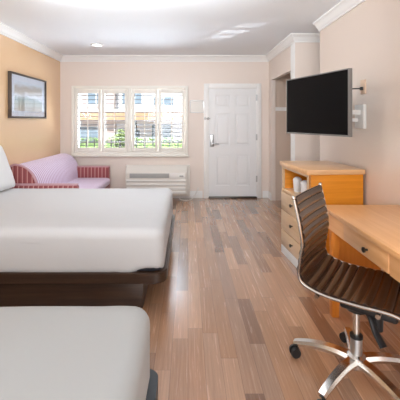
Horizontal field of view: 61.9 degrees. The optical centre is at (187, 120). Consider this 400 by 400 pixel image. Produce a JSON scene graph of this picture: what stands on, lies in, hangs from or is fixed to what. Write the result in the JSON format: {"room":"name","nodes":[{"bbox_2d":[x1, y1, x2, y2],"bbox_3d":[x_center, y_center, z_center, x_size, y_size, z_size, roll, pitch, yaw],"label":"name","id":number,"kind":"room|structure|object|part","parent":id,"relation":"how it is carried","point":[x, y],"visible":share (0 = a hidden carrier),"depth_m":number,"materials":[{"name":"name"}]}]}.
{"room":"hotel room","nodes":[
{"label":"hotel room","id":0,"kind":"room"},
{"bbox_2d":[0,34,59,165],"bbox_3d":[-2.390,0.110,2.300,0.100,2.600,7.800,0,0,0],"label":"wall","id":1,"kind":"structure","parent":0,"point":[22,140],"depth_m":4.88,"materials":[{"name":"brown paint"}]},
{"bbox_2d":[8,71,46,118],"bbox_3d":[-2.317,-0.345,4.865,0.045,0.610,1.090,0,0,0],"label":"framed picture","id":2,"kind":"object","parent":1,"relation":"attached to","point":[27,95],"visible":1,"depth_m":4.78,"materials":[{"name":"brown"}]},
{"bbox_2d":[14,80,41,111],"bbox_3d":[-2.320,-0.345,4.865,0.005,0.410,0.830,0,0,0],"label":"print","id":3,"kind":"object","parent":2,"relation":"attached to","point":[27,94],"depth_m":4.81},
{"bbox_2d":[0,22,62,61],"bbox_3d":[-2.297,-1.137,2.300,0.085,0.105,7.600,0,0,0],"label":"trim","id":4,"kind":"structure","parent":1,"relation":"attached to","point":[5,30],"depth_m":4.77,"materials":[{"name":"white paint"}]},
{"bbox_2d":[60,62,268,197],"bbox_3d":[0.330,0.110,6.160,5.340,2.600,0.120,0,0,0],"label":"wall","id":5,"kind":"structure","parent":0,"point":[194,75],"depth_m":6.10,"materials":[{"name":"beige paint"}]},
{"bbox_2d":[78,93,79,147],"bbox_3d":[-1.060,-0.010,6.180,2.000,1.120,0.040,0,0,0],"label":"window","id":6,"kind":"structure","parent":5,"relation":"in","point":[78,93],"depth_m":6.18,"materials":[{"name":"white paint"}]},
{"bbox_2d":[71,86,188,156],"bbox_3d":[-1.060,0.003,6.071,2.160,1.285,0.102,0,0,0],"label":"plantation shutters","id":7,"kind":"object","parent":5,"relation":"attached to","point":[129,150],"visible":0.98,"depth_m":6.06,"materials":[{"name":"white paint"}]},
{"bbox_3d":[-1.823,-0.010,6.050,0.012,0.950,0.012,0,0,0],"label":"tilt rod","id":8,"kind":"part","parent":7,"relation":"part of","materials":[{"name":"white paint"}]},
{"bbox_3d":[-1.823,-0.010,6.075,0.475,1.140,0.034,0,0,0],"label":"shutter panel","id":9,"kind":"part","parent":7,"relation":"part of","materials":[{"name":"white paint"}]},
{"bbox_3d":[-1.337,-0.010,6.075,0.475,1.140,0.034,0,0,0],"label":"shutter panel","id":10,"kind":"part","parent":7,"relation":"part of","materials":[{"name":"white paint"}]},
{"bbox_3d":[-1.337,-0.010,6.050,0.012,0.950,0.012,0,0,0],"label":"tilt rod","id":11,"kind":"part","parent":7,"relation":"part of","materials":[{"name":"white paint"}]},
{"bbox_3d":[-0.787,-0.010,6.050,0.012,0.950,0.012,0,0,0],"label":"tilt rod","id":12,"kind":"part","parent":7,"relation":"part of","materials":[{"name":"white paint"}]},
{"bbox_3d":[-0.787,-0.010,6.075,0.475,1.140,0.034,0,0,0],"label":"shutter panel","id":13,"kind":"part","parent":7,"relation":"part of","materials":[{"name":"white paint"}]},
{"bbox_3d":[-0.300,-0.010,6.075,0.480,1.140,0.034,0,0,0],"label":"shutter panel","id":14,"kind":"part","parent":7,"relation":"part of","materials":[{"name":"white paint"}]},
{"bbox_3d":[-0.300,-0.010,6.050,0.012,0.950,0.012,0,0,0],"label":"tilt rod","id":15,"kind":"part","parent":7,"relation":"part of","materials":[{"name":"white paint"}]},
{"bbox_2d":[126,165,198,200],"bbox_3d":[-0.466,1.104,5.970,1.327,0.608,0.260,0,0,0],"label":"air conditioner","id":16,"kind":"object","parent":5,"relation":"attached to","point":[176,178],"visible":0.96,"depth_m":5.87,"materials":[{"name":"white plastic"}]},
{"bbox_2d":[130,173,168,177],"bbox_3d":[-0.680,0.965,5.866,0.700,0.080,0.012,0,0,0],"label":"grille","id":17,"kind":"object","parent":16,"relation":"attached to","point":[132,175],"depth_m":5.86,"materials":[{"name":"grey"}]},
{"bbox_3d":[-0.188,0.965,5.863,0.265,0.100,0.014,0,0,0],"label":"control panel","id":18,"kind":"part","parent":16,"relation":"part of","materials":[{"name":"white plastic"}]},
{"bbox_2d":[61,55,267,61],"bbox_3d":[-0.430,-1.137,6.058,3.820,0.105,0.085,0,0,0],"label":"trim","id":19,"kind":"structure","parent":5,"relation":"attached to","point":[66,58],"depth_m":6.06,"materials":[{"name":"white paint"}]},
{"bbox_2d":[190,100,203,112],"bbox_3d":[0.163,-0.263,6.092,0.255,0.225,0.016,0,0,0],"label":"notice","id":20,"kind":"object","parent":5,"relation":"attached to","point":[196,106],"visible":1,"depth_m":6.09,"materials":[{"name":"white paper"}]},
{"bbox_2d":[173,191,267,197],"bbox_3d":[-0.430,1.345,6.092,3.820,0.130,0.016,0,0,0],"label":"baseboard","id":21,"kind":"structure","parent":5,"relation":"attached to","point":[192,193],"depth_m":6.08,"materials":[{"name":"white paint"}]},
{"bbox_2d":[204,84,260,198],"bbox_3d":[0.815,0.362,6.086,1.050,2.095,0.148,0,0,0],"label":"door","id":22,"kind":"structure","parent":5,"relation":"in","point":[232,112],"depth_m":6.10,"materials":[{"name":"white paint"}]},
{"bbox_3d":[0.440,0.360,6.084,0.070,0.220,0.022,0,0,0],"label":"lock plate","id":23,"kind":"part","parent":22,"relation":"part of","materials":[{"name":"silver metal"}]},
{"bbox_2d":[0,0,340,54],"bbox_3d":[0.280,-1.240,2.300,5.440,0.100,7.800,0,0,0],"label":"ceiling","id":24,"kind":"structure","parent":0,"point":[67,27],"depth_m":4.11,"materials":[{"name":"white paint"}]},
{"bbox_2d":[90,43,103,46],"bbox_3d":[-1.420,-1.184,5.200,0.204,0.012,0.204,0,0,0],"label":"recessed light","id":25,"kind":"object","parent":24,"relation":"in","point":[92,44],"visible":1,"depth_m":5.20,"materials":[{"name":"white plastic"}]},
{"bbox_2d":[142,198,399,399],"bbox_3d":[0.280,1.450,2.300,5.440,0.080,7.800,0,0,0],"label":"floor","id":26,"kind":"structure","parent":0,"point":[228,311],"depth_m":2.34,"materials":[{"name":"laminate"}]},
{"bbox_2d":[10,153,109,188],"bbox_3d":[-1.843,0.979,5.080,0.967,0.863,1.800,0,0,0],"label":"sofa","id":27,"kind":"object","parent":26,"relation":"on","point":[61,170],"visible":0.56,"depth_m":5.02,"materials":[{"name":"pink fabric"}]},
{"bbox_3d":[-2.125,0.960,4.303,0.390,0.780,0.045,0,0,0],"label":"panel","id":28,"kind":"part","parent":27,"relation":"part of","materials":[{"name":"red fabric"}]},
{"bbox_3d":[-1.850,1.085,4.230,0.920,0.550,0.100,0,0,0],"label":"arm","id":29,"kind":"part","parent":27,"relation":"part of","materials":[{"name":"red fabric"}]},
{"bbox_3d":[-2.125,0.830,5.110,0.390,0.520,1.620,0,0,0],"label":"backrest","id":30,"kind":"part","parent":27,"relation":"part of","materials":[{"name":"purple fabric"}]},
{"bbox_2d":[68,178,109,188],"bbox_3d":[-1.700,1.055,5.075,0.680,0.130,1.550,0,0,0],"label":"seat cushion","id":31,"kind":"object","parent":27,"relation":"on","point":[84,183],"depth_m":5.43,"materials":[{"name":"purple fabric"}]},
{"bbox_3d":[-1.850,1.085,5.910,0.920,0.550,0.140,0,0,0],"label":"arm","id":32,"kind":"part","parent":27,"relation":"part of","materials":[{"name":"red fabric"}]},
{"bbox_2d":[0,306,157,399],"bbox_3d":[-1.208,1.105,0.720,2.150,0.610,1.624,0,0,0],"label":"platform bed","id":33,"kind":"object","parent":26,"relation":"on","point":[47,352],"visible":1,"depth_m":1.19,"materials":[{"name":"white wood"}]},
{"bbox_2d":[0,188,174,307],"bbox_3d":[-1.222,1.106,3.290,2.124,0.608,1.624,0,0,0],"label":"platform bed","id":34,"kind":"object","parent":26,"relation":"on","point":[59,246],"visible":0.99,"depth_m":2.51,"materials":[{"name":"white fabric"}]},
{"bbox_2d":[0,145,14,190],"bbox_3d":[-2.185,0.540,3.700,0.244,0.509,0.686,0,0,-1],"label":"pillow","id":35,"kind":"object","parent":34,"relation":"on","point":[7,181],"visible":1,"depth_m":3.85,"materials":[{"name":"white fabric"}]},
{"bbox_3d":[-1.233,0.988,3.290,2.102,0.373,1.605,0,0,0],"label":"mattress","id":36,"kind":"part","parent":34,"relation":"part of","materials":[{"name":"grey fabric"}]},
{"bbox_3d":[-1.234,1.105,3.290,2.073,0.060,1.576,0,0,0],"label":"mattress","id":37,"kind":"part","parent":34,"relation":"part of","materials":[{"name":"black fabric"}]},
{"bbox_2d":[280,161,364,267],"bbox_3d":[1.275,0.921,3.292,0.566,0.977,0.685,0,0,-5],"label":"dresser","id":38,"kind":"object","parent":26,"relation":"on","point":[342,184],"visible":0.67,"depth_m":3.10,"materials":[{"name":"brown wood"}]},
{"bbox_3d":[1.184,0.844,3.288,0.318,0.183,0.615,0,0,-5],"label":"drawer","id":39,"kind":"part","parent":38,"relation":"part of","materials":[{"name":"brown wood"}]},
{"bbox_3d":[1.184,1.235,3.288,0.318,0.160,0.615,0,0,-5],"label":"drawer","id":40,"kind":"part","parent":38,"relation":"part of","materials":[{"name":"brown wood"}]},
{"bbox_3d":[1.184,1.045,3.288,0.318,0.200,0.615,0,0,-5],"label":"drawer","id":41,"kind":"part","parent":38,"relation":"part of","materials":[{"name":"brown wood"}]},
{"bbox_2d":[283,188,300,195],"bbox_3d":[1.291,0.733,3.294,0.496,0.025,0.601,0,0,-5],"label":"cubby shelf","id":42,"kind":"object","parent":38,"relation":"attached to","point":[286,191],"depth_m":3.43,"materials":[{"name":"brown wood"}]},
{"bbox_3d":[1.054,0.491,3.274,0.020,0.027,0.601,0,0,-5],"label":"rail","id":43,"kind":"part","parent":38,"relation":"part of","materials":[{"name":"brown wood"}]},
{"bbox_3d":[1.272,0.944,3.605,0.508,0.932,0.022,0,0,-5],"label":"panel","id":44,"kind":"part","parent":38,"relation":"part of","materials":[{"name":"brown wood"}]},
{"bbox_2d":[293,177,301,191],"bbox_3d":[1.118,0.644,3.400,0.092,0.151,0.091,0,0,-17],"label":"paper cup","id":45,"kind":"object","parent":38,"relation":"on","point":[296,181],"visible":0.95,"depth_m":3.37,"materials":[{"name":"white paper"}]},
{"bbox_2d":[300,180,306,192],"bbox_3d":[1.125,0.644,3.200,0.091,0.151,0.092,0,0,21],"label":"paper cup","id":46,"kind":"object","parent":38,"relation":"on","point":[303,183],"visible":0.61,"depth_m":3.17,"materials":[{"name":"white paper"}]},
{"bbox_3d":[1.323,0.944,2.984,0.508,0.932,0.022,0,0,-5],"label":"panel","id":47,"kind":"part","parent":38,"relation":"part of","materials":[{"name":"brown wood"}]},
{"bbox_2d":[289,183,399,399],"bbox_3d":[0.889,0.907,1.823,0.677,1.004,0.700,0,0,38],"label":"office chair","id":48,"kind":"object","parent":26,"relation":"on","point":[372,293],"visible":1,"depth_m":1.80,"materials":[{"name":"brown leather"}]},
{"bbox_3d":[0.734,0.647,1.983,0.081,0.463,0.460,0,0,38],"label":"backrest","id":49,"kind":"part","parent":48,"relation":"part of","materials":[{"name":"brown leather"}]},
{"bbox_3d":[0.768,1.305,1.920,0.312,0.075,0.064,0,0,38],"label":"arm","id":50,"kind":"part","parent":48,"relation":"part of","materials":[{"name":"silver metal"}]},
{"bbox_3d":[0.767,1.305,1.701,0.311,0.075,0.062,0,0,-36],"label":"arm","id":51,"kind":"part","parent":48,"relation":"part of","materials":[{"name":"silver metal"}]},
{"bbox_3d":[0.775,0.666,1.642,0.542,0.523,0.023,0,0,38],"label":"rail","id":52,"kind":"part","parent":48,"relation":"part of","materials":[{"name":"silver metal"}]},
{"bbox_3d":[0.970,1.305,1.985,0.062,0.075,0.311,0,0,18],"label":"arm","id":53,"kind":"part","parent":48,"relation":"part of","materials":[{"name":"silver metal"}]},
{"bbox_3d":[1.074,0.666,2.030,0.542,0.523,0.023,0,0,38],"label":"rail","id":54,"kind":"part","parent":48,"relation":"part of","materials":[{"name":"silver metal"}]},
{"bbox_3d":[0.945,0.900,1.820,0.496,0.080,0.460,0,0,38],"label":"seat","id":55,"kind":"part","parent":48,"relation":"part of","materials":[{"name":"brown leather"}]},
{"bbox_3d":[0.936,1.046,1.701,0.046,0.142,0.164,0,0,-17],"label":"height lever","id":56,"kind":"part","parent":48,"relation":"part of","materials":[{"name":"black plastic"}]},
{"bbox_3d":[0.980,1.037,1.735,0.067,0.099,0.068,0,0,38],"label":"tension knob","id":57,"kind":"part","parent":48,"relation":"part of","materials":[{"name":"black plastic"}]},
{"bbox_3d":[0.973,1.305,1.636,0.062,0.075,0.311,0,0,-19],"label":"arm","id":58,"kind":"part","parent":48,"relation":"part of","materials":[{"name":"silver metal"}]},
{"bbox_3d":[1.099,1.305,1.812,0.311,0.075,0.062,0,0,0],"label":"arm","id":59,"kind":"part","parent":48,"relation":"part of","materials":[{"name":"silver metal"}]},
{"bbox_2d":[326,205,399,317],"bbox_3d":[1.288,1.020,1.730,0.593,0.780,1.560,0,0,0],"label":"desk","id":60,"kind":"object","parent":26,"relation":"on","point":[368,236],"visible":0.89,"depth_m":2.13,"materials":[{"name":"brown wood"}]},
{"bbox_3d":[1.060,1.038,2.413,0.050,0.745,0.055,0,0,0],"label":"leg","id":61,"kind":"part","parent":60,"relation":"part of","materials":[{"name":"orange wood"}]},
{"bbox_3d":[1.260,1.008,2.462,0.320,0.685,0.025,0,0,0],"label":"panel","id":62,"kind":"part","parent":60,"relation":"part of","materials":[{"name":"orange wood"}]},
{"bbox_3d":[1.187,0.727,1.950,0.326,0.117,0.490,0,0,0],"label":"drawer","id":63,"kind":"part","parent":60,"relation":"part of","materials":[{"name":"brown wood"}]},
{"bbox_2d":[275,73,290,199],"bbox_3d":[1.925,0.110,5.350,0.750,2.600,1.300,0,0,0],"label":"wall","id":64,"kind":"structure","parent":0,"point":[282,139],"depth_m":5.92,"materials":[{"name":"beige paint"}]},
{"bbox_2d":[275,107,285,110],"bbox_3d":[1.875,-0.223,5.310,0.650,0.085,1.220,0,0,0],"label":"closet shelf","id":65,"kind":"object","parent":64,"relation":"attached to","point":[276,108],"visible":0.18,"depth_m":5.90,"materials":[{"name":"white paint"}]},
{"bbox_2d":[269,42,299,200],"bbox_3d":[1.515,0.110,5.350,0.070,2.600,1.500,0,0,0],"label":"wall","id":66,"kind":"structure","parent":0,"point":[279,66],"depth_m":5.83,"materials":[{"name":"beige paint"}]},
{"bbox_2d":[265,34,293,61],"bbox_3d":[1.438,-1.137,5.308,0.085,0.105,1.585,0,0,0],"label":"trim","id":67,"kind":"structure","parent":66,"relation":"attached to","point":[288,41],"depth_m":5.16,"materials":[{"name":"white paint"}]},
{"bbox_2d":[291,42,294,160],"bbox_3d":[1.476,0.095,4.690,0.008,2.370,0.176,0,0,0],"label":"trim","id":68,"kind":"structure","parent":66,"relation":"attached to","point":[293,44],"depth_m":4.65,"materials":[{"name":"white paint"}]},
{"bbox_2d":[300,42,319,160],"bbox_3d":[2.275,0.110,4.650,1.450,2.600,0.100,0,0,0],"label":"wall","id":69,"kind":"structure","parent":0,"point":[309,51],"depth_m":4.60,"materials":[{"name":"beige paint"}]},
{"bbox_2d":[291,33,319,41],"bbox_3d":[2.147,-1.137,4.558,1.505,0.105,0.085,0,0,0],"label":"trim","id":70,"kind":"structure","parent":69,"relation":"attached to","point":[297,37],"depth_m":4.55,"materials":[{"name":"white paint"}]},
{"bbox_2d":[320,0,399,270],"bbox_3d":[2.300,0.110,1.220,1.400,2.600,5.640,0,0,0],"label":"wall","id":71,"kind":"structure","parent":0,"point":[365,40],"depth_m":2.89,"materials":[{"name":"beige paint"}]},
{"bbox_2d":[286,68,351,136],"bbox_3d":[1.202,-0.150,3.109,0.074,0.560,0.844,0,0,-19],"label":"television","id":72,"kind":"object","parent":71,"relation":"attached to","point":[317,104],"visible":1,"depth_m":3.01,"materials":[{"name":"black plastic"}]},
{"bbox_2d":[313,0,365,31],"bbox_3d":[1.558,-1.137,1.270,0.085,0.105,5.540,0,0,0],"label":"trim","id":73,"kind":"structure","parent":71,"relation":"attached to","point":[343,7],"depth_m":3.49,"materials":[{"name":"white paint"}]},
{"bbox_2d":[352,104,365,128],"bbox_3d":[1.426,-0.040,3.060,0.347,0.220,0.160,0,0,0],"label":"wall outlet","id":74,"kind":"object","parent":71,"relation":"attached to","point":[360,110],"visible":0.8,"depth_m":3.03,"materials":[{"name":"white plastic"}]},
{"bbox_3d":[1.413,-0.048,3.070,0.320,0.105,0.124,0,0,0],"label":"arm","id":75,"kind":"part","parent":74,"relation":"part of","materials":[{"name":"white plastic"}]},
{"bbox_2d":[352,79,365,93],"bbox_3d":[1.463,-0.310,3.032,0.274,0.130,0.086,0,0,0],"label":"wall outlet","id":76,"kind":"object","parent":71,"relation":"attached to","point":[362,88],"visible":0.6,"depth_m":3.01,"materials":[{"name":"beige plastic"}]},
{"bbox_3d":[1.594,-0.310,3.033,0.012,0.130,0.085,0,0,0],"label":"plate","id":77,"kind":"part","parent":76,"relation":"part of","materials":[{"name":"beige plastic"}]},
{"label":"outside","id":78,"kind":"structure","parent":0,"visible":0},
{"bbox_3d":[0.000,1.610,25.625,50.000,0.100,38.750,0,0,0],"label":"ground","id":79,"kind":"structure","parent":78,"visible":0},
{"bbox_2d":[111,129,124,147],"bbox_3d":[-1.746,0.875,8.748,0.566,1.372,0.547,0,0,0],"label":"shrub","id":80,"kind":"object","parent":79,"relation":"on","point":[121,135],"visible":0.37,"depth_m":8.68,"materials":[{"name":"green plant"}]},
{"bbox_2d":[80,93,181,140],"bbox_3d":[-3.000,-1.760,19.975,26.000,6.660,6.050,0,0,0],"label":"apartment building","id":81,"kind":"structure","parent":79,"relation":"on","point":[92,108],"depth_m":17.65,"materials":[{"name":"white paint"}]},
{"bbox_3d":[-5.275,0.785,17.585,1.050,0.950,0.010,0,0,0],"label":"pane","id":82,"kind":"part","parent":81,"relation":"part of","materials":[{"name":"blue"}]},
{"bbox_3d":[-4.850,-1.190,17.585,0.900,0.600,0.010,0,0,0],"label":"pane","id":83,"kind":"part","parent":81,"relation":"part of","materials":[{"name":"blue glass"}]},
{"bbox_3d":[-3.050,1.010,17.945,0.900,1.000,0.010,0,0,0],"label":"pane","id":84,"kind":"part","parent":81,"relation":"part of","materials":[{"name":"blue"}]},
{"bbox_3d":[-3.025,-1.190,17.945,1.050,0.600,0.010,0,0,0],"label":"pane","id":85,"kind":"part","parent":81,"relation":"part of","materials":[{"name":"blue glass"}]},
{"bbox_3d":[-1.400,0.635,17.945,1.100,0.950,0.010,0,0,0],"label":"pane","id":86,"kind":"part","parent":81,"relation":"part of","materials":[{"name":"blue"}]},
{"bbox_3d":[-1.325,-1.040,17.945,1.050,0.500,0.010,0,0,0],"label":"pane","id":87,"kind":"part","parent":81,"relation":"part of","materials":[{"name":"blue"}]},
{"bbox_2d":[80,136,181,147],"bbox_3d":[-1.701,0.998,9.377,6.130,1.124,0.790,0,0,0],"label":"hedge","id":88,"kind":"object","parent":79,"relation":"on","point":[162,138],"visible":0.06,"depth_m":9.15,"materials":[{"name":"green plant"}]},
{"bbox_2d":[80,137,181,147],"bbox_3d":[-1.600,0.985,8.300,5.250,1.150,0.040,0,0,0],"label":"railing","id":89,"kind":"object","parent":79,"relation":"on","point":[145,137],"visible":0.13,"depth_m":8.28,"materials":[{"name":"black metal"}]},
{"bbox_3d":[-1.600,0.537,8.300,5.200,0.025,0.040,0,0,0],"label":"rail","id":90,"kind":"part","parent":89,"relation":"part of","materials":[{"name":"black metal"}]}
]}

